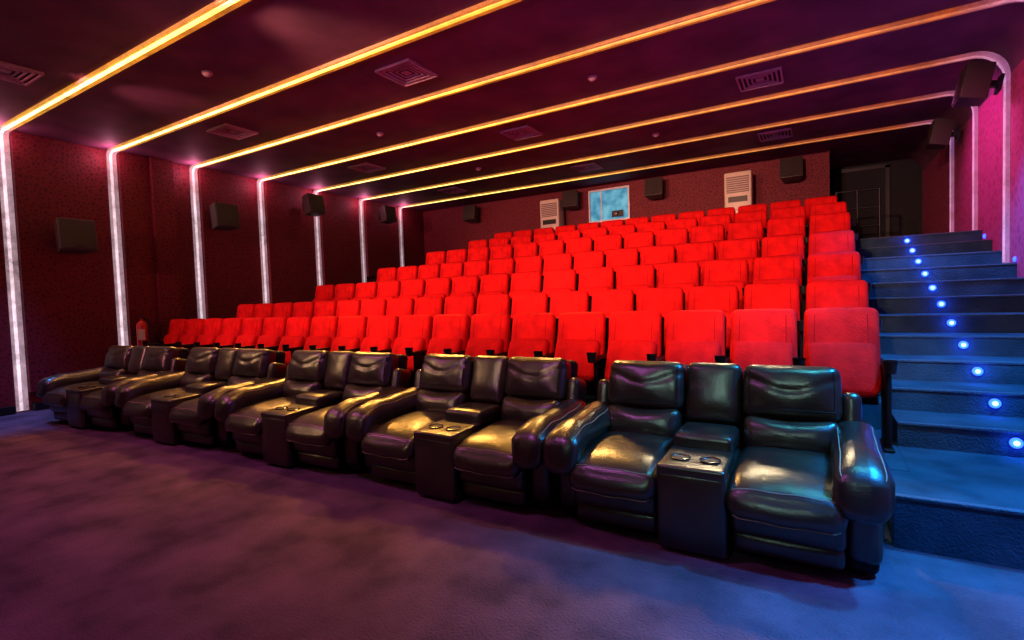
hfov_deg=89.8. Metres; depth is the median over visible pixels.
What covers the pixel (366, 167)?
air diffuser
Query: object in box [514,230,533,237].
seat
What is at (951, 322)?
lights
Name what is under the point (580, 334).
seat
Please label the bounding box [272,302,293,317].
seat
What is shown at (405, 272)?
seat
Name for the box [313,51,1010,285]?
strip
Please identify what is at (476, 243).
seat
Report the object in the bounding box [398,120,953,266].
strip
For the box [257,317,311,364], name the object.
seat
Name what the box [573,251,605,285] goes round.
seat
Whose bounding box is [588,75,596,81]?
smoke detector
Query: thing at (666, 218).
seat
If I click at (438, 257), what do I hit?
seat
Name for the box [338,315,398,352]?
seat
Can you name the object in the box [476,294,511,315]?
seat
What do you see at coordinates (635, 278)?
seat
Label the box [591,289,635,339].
seat
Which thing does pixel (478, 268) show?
seat
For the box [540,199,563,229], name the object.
air conditioner
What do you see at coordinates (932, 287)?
lights
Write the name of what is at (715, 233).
seat
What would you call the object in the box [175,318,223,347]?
seat
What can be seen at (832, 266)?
seat
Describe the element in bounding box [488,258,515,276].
seat
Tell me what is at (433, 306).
seat
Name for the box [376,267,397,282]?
seat
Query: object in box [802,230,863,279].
seat
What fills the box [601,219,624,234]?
seat
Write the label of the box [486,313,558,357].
seat
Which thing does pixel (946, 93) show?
strip
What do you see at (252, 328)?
seat
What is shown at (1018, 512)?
trim
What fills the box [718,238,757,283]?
seat
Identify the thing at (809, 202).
seat
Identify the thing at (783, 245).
seat
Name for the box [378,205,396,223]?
wall speaker
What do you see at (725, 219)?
seat
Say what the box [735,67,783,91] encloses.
air diffuser
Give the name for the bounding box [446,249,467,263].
seat
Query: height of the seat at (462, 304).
1.038 m
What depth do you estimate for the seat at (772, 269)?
6.03 m
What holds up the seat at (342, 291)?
on the tiers
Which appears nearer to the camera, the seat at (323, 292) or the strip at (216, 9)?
the strip at (216, 9)
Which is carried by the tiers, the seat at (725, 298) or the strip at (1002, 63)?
the seat at (725, 298)
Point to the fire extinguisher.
(141, 326)
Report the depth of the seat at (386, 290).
9.23 m
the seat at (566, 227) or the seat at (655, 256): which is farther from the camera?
the seat at (566, 227)
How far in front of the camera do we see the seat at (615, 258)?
8.03 m
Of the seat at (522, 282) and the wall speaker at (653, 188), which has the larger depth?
the wall speaker at (653, 188)
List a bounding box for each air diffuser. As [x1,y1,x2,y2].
[0,60,43,85]
[206,123,258,139]
[348,162,385,172]
[375,58,437,86]
[437,187,466,193]
[500,125,542,140]
[571,162,602,171]
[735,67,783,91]
[758,127,792,141]
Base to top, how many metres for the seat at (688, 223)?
1.038 m
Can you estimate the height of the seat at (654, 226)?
1.038 m
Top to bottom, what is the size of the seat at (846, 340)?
1.038 m
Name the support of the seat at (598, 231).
on the tiers
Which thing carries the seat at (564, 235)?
on the tiers
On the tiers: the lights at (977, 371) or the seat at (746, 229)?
the seat at (746, 229)
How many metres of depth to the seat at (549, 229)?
12.07 m
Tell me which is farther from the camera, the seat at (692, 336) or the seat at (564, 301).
the seat at (564, 301)
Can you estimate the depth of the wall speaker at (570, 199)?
13.14 m
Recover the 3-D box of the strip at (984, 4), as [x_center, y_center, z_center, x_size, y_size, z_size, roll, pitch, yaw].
[-0.125,-1.448,8.249,12.640,3.450,0.140,-1,3,31]
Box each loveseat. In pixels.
[36,345,188,430]
[114,347,286,447]
[214,350,410,472]
[345,354,586,509]
[543,360,894,574]
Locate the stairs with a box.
[856,231,1023,569]
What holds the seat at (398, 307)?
on the tiers
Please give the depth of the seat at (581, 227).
11.52 m
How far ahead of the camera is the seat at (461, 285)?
8.36 m
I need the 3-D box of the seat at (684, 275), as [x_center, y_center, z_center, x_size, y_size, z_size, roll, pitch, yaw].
[2.098,-0.226,6.569,0.660,1.038,0.639,-1,3,31]
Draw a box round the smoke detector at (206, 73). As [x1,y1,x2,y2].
[201,70,212,76]
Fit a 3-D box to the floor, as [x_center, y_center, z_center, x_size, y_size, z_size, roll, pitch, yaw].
[-1.202,1.376,6.397,13.040,0.200,20.000,-1,3,31]
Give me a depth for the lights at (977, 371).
4.33 m
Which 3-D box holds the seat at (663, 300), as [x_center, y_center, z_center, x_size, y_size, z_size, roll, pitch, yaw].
[1.611,0.157,5.717,0.660,1.038,0.639,-1,3,31]
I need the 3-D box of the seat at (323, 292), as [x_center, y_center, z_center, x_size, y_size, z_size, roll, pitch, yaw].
[-3.776,-0.171,10.072,0.660,1.038,0.639,-1,3,31]
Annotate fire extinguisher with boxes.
[136,314,150,345]
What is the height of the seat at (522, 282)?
1.038 m
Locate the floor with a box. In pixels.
[0,409,1023,639]
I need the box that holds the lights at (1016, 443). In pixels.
[1009,438,1023,448]
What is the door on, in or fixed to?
in the wall at (905, 174)
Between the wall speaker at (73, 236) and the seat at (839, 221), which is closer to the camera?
the seat at (839, 221)
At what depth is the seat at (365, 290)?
9.52 m
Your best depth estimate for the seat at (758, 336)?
4.31 m
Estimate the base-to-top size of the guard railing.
1.017 m
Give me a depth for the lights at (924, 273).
6.43 m
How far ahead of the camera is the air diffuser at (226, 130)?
8.23 m
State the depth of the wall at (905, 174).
11.58 m
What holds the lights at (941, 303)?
attached to the stairs
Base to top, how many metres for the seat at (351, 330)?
1.038 m
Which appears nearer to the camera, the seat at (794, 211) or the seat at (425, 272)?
the seat at (794, 211)
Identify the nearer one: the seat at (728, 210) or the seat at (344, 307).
the seat at (344, 307)
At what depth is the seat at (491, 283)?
8.08 m
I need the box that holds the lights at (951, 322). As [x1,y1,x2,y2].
[947,319,955,325]
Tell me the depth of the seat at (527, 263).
8.89 m
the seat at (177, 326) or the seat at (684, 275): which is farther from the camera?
the seat at (177, 326)
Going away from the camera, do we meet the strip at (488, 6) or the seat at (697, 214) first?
the strip at (488, 6)
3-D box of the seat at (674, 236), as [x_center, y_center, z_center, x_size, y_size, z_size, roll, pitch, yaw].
[2.625,-1.017,8.537,0.660,1.038,0.639,-1,3,31]
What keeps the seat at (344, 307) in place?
on the tiers
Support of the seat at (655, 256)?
on the tiers
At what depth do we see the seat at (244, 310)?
9.81 m
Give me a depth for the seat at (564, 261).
8.62 m
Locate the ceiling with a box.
[0,0,1023,210]
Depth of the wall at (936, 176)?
7.05 m
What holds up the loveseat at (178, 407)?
on the floor
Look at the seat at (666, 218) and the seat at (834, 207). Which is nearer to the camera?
the seat at (834, 207)
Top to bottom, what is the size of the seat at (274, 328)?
1.038 m
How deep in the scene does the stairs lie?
4.16 m
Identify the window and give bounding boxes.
[588,185,630,222]
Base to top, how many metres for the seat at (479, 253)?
1.038 m
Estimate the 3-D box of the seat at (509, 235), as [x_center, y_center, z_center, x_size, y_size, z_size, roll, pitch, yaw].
[-0.289,-1.637,12.566,0.660,1.038,0.639,-1,3,31]
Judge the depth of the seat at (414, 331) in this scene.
6.28 m
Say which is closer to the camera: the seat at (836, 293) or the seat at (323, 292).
the seat at (836, 293)
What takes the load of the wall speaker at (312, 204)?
attached to the wall at (68, 300)
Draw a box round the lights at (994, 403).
[989,399,1000,407]
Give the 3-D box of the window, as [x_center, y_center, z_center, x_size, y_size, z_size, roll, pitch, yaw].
[2.450,-2.912,12.999,1.080,0.830,0.078,-1,3,31]
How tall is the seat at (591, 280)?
1.038 m
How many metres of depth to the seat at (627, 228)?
10.06 m
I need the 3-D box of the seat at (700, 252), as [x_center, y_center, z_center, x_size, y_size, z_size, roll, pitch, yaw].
[2.624,-0.609,7.397,0.660,1.038,0.639,-1,3,31]
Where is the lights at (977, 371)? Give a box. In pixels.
[972,367,982,375]
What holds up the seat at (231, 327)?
on the tiers
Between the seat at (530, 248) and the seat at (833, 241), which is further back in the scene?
the seat at (530, 248)
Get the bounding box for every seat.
[142,319,187,346]
[158,318,204,350]
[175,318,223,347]
[194,318,242,347]
[213,317,264,348]
[236,304,255,318]
[238,317,287,365]
[254,303,273,317]
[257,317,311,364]
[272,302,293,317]
[282,316,338,351]
[292,302,314,317]
[309,316,367,351]
[312,285,335,302]
[313,301,337,316]
[332,283,355,301]
[336,300,360,317]
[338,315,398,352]
[353,282,377,301]
[360,299,386,317]
[370,315,433,379]
[375,280,400,300]
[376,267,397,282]
[386,298,414,317]
[396,266,418,281]
[398,279,425,299]
[405,314,470,380]
[414,297,444,318]
[418,264,440,281]
[423,277,451,299]
[425,251,446,266]
[440,262,463,279]
[444,295,476,318]
[445,313,512,356]
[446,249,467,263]
[450,276,480,298]
[452,260,488,280]
[467,247,489,261]
[468,239,488,248]
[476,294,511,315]
[478,274,510,295]
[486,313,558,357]
[488,244,513,262]
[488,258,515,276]
[489,237,510,249]
[494,232,513,239]
[509,272,543,297]
[510,292,550,317]
[511,235,533,247]
[513,242,539,260]
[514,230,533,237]
[515,256,543,273]
[533,232,557,244]
[534,227,554,234]
[536,312,608,400]
[539,239,565,258]
[542,253,573,275]
[542,269,578,296]
[549,291,591,317]
[555,225,576,235]
[557,230,582,242]
[566,237,593,256]
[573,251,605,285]
[577,222,600,232]
[578,267,615,307]
[583,227,608,240]
[587,311,664,394]
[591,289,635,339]
[594,234,623,255]
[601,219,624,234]
[606,248,639,288]
[610,224,636,240]
[617,264,656,310]
[624,231,654,264]
[625,217,649,231]
[637,287,684,354]
[638,221,666,245]
[641,245,676,287]
[647,310,729,364]
[651,214,676,228]
[656,227,688,261]
[658,262,700,309]
[668,217,697,242]
[678,242,715,285]
[679,210,705,225]
[688,285,738,356]
[691,224,724,259]
[701,214,731,239]
[703,259,748,309]
[707,207,735,222]
[714,309,805,378]
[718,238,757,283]
[727,220,762,256]
[735,210,766,237]
[738,203,766,212]
[744,283,802,357]
[753,255,803,320]
[761,234,807,285]
[767,200,800,221]
[767,216,806,258]
[771,206,807,236]
[792,307,897,452]
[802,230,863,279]
[802,280,882,395]
[804,196,836,223]
[804,251,871,312]
[807,202,853,236]
[807,212,858,258]
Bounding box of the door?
[834,163,889,238]
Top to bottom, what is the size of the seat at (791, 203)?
1.038 m
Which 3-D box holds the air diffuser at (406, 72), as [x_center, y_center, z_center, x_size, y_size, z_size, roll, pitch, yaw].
[-1.299,-3.041,6.343,0.540,0.028,0.540,-1,3,31]
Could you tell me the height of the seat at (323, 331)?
1.038 m
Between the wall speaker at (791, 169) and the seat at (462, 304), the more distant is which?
the wall speaker at (791, 169)
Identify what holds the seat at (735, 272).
on the tiers
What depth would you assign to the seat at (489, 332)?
5.73 m
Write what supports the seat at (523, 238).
on the tiers
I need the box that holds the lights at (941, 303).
[937,301,945,306]
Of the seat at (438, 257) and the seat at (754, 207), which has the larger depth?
the seat at (438, 257)
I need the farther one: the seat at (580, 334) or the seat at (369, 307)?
the seat at (369, 307)
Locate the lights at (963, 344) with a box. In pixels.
[958,341,968,348]
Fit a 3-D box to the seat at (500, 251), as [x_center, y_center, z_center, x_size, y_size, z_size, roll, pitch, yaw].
[-0.287,-0.990,10.274,0.660,1.038,0.639,-1,3,31]
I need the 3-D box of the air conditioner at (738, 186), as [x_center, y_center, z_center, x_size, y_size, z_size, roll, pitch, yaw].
[4.919,-2.273,11.136,0.540,1.800,0.383,-1,3,31]
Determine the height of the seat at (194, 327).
1.038 m
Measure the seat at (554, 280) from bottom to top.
1.038 m
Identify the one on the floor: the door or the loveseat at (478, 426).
the loveseat at (478, 426)
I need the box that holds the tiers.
[370,281,909,471]
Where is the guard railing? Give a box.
[835,187,880,238]
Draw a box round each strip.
[0,0,250,411]
[106,0,522,345]
[189,0,774,318]
[257,0,1023,302]
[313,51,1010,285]
[358,90,977,282]
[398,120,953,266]
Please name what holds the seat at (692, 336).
on the tiers
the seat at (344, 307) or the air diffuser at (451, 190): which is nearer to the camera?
the seat at (344, 307)
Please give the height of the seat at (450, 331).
1.038 m
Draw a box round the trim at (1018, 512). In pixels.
[858,230,1023,515]
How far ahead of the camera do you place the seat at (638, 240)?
8.88 m
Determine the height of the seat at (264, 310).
1.038 m
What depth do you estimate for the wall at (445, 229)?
12.47 m
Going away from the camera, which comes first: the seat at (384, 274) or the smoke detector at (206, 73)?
the smoke detector at (206, 73)
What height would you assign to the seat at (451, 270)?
1.038 m
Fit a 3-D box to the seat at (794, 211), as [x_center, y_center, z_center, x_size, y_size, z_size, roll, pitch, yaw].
[4.573,-1.373,8.520,0.660,1.038,0.639,-1,3,31]
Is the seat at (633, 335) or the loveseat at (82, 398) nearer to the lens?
the seat at (633, 335)
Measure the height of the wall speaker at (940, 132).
0.440 m
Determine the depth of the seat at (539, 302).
6.66 m
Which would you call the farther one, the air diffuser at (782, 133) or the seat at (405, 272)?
the seat at (405, 272)
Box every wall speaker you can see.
[54,217,98,253]
[209,202,240,230]
[302,193,325,216]
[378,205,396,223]
[462,205,478,222]
[561,189,578,209]
[644,177,662,199]
[780,156,802,182]
[924,118,961,148]
[951,61,1004,106]
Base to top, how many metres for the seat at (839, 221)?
1.038 m
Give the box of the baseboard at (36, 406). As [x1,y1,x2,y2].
[0,401,49,416]
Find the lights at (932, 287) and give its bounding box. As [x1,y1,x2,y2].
[929,285,936,290]
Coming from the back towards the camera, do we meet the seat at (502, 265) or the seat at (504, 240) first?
the seat at (504, 240)
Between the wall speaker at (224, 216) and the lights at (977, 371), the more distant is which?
the wall speaker at (224, 216)
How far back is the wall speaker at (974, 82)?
6.23 m
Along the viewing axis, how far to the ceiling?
6.67 m
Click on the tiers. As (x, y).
(871, 414)
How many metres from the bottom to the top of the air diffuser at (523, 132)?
0.028 m
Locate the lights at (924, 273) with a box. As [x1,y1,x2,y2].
[921,271,928,276]
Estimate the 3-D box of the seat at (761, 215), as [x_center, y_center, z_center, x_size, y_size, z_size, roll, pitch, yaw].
[4.079,-1.369,8.815,0.660,1.038,0.639,-1,3,31]
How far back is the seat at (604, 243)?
9.18 m
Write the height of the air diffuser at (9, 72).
0.028 m
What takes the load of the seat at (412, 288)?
on the tiers
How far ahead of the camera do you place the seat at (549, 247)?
9.76 m
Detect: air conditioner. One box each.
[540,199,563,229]
[724,170,752,212]
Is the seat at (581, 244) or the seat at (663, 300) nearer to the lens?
the seat at (663, 300)
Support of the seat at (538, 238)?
on the tiers
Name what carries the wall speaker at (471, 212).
attached to the wall at (445, 229)
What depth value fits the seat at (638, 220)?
10.92 m
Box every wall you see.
[0,130,399,407]
[423,150,829,263]
[830,159,921,235]
[922,59,1023,277]
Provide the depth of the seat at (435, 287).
8.65 m
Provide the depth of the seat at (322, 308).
8.66 m
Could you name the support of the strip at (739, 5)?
attached to the ceiling
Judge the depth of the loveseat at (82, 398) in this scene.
6.96 m
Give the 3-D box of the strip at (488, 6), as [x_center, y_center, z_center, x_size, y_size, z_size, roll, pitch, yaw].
[-1.546,-1.018,5.858,12.640,4.010,0.140,-1,3,31]
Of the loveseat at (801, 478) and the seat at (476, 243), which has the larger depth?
the seat at (476, 243)
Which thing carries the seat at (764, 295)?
on the tiers
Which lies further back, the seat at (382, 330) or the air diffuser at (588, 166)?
the air diffuser at (588, 166)
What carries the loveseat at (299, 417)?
on the floor

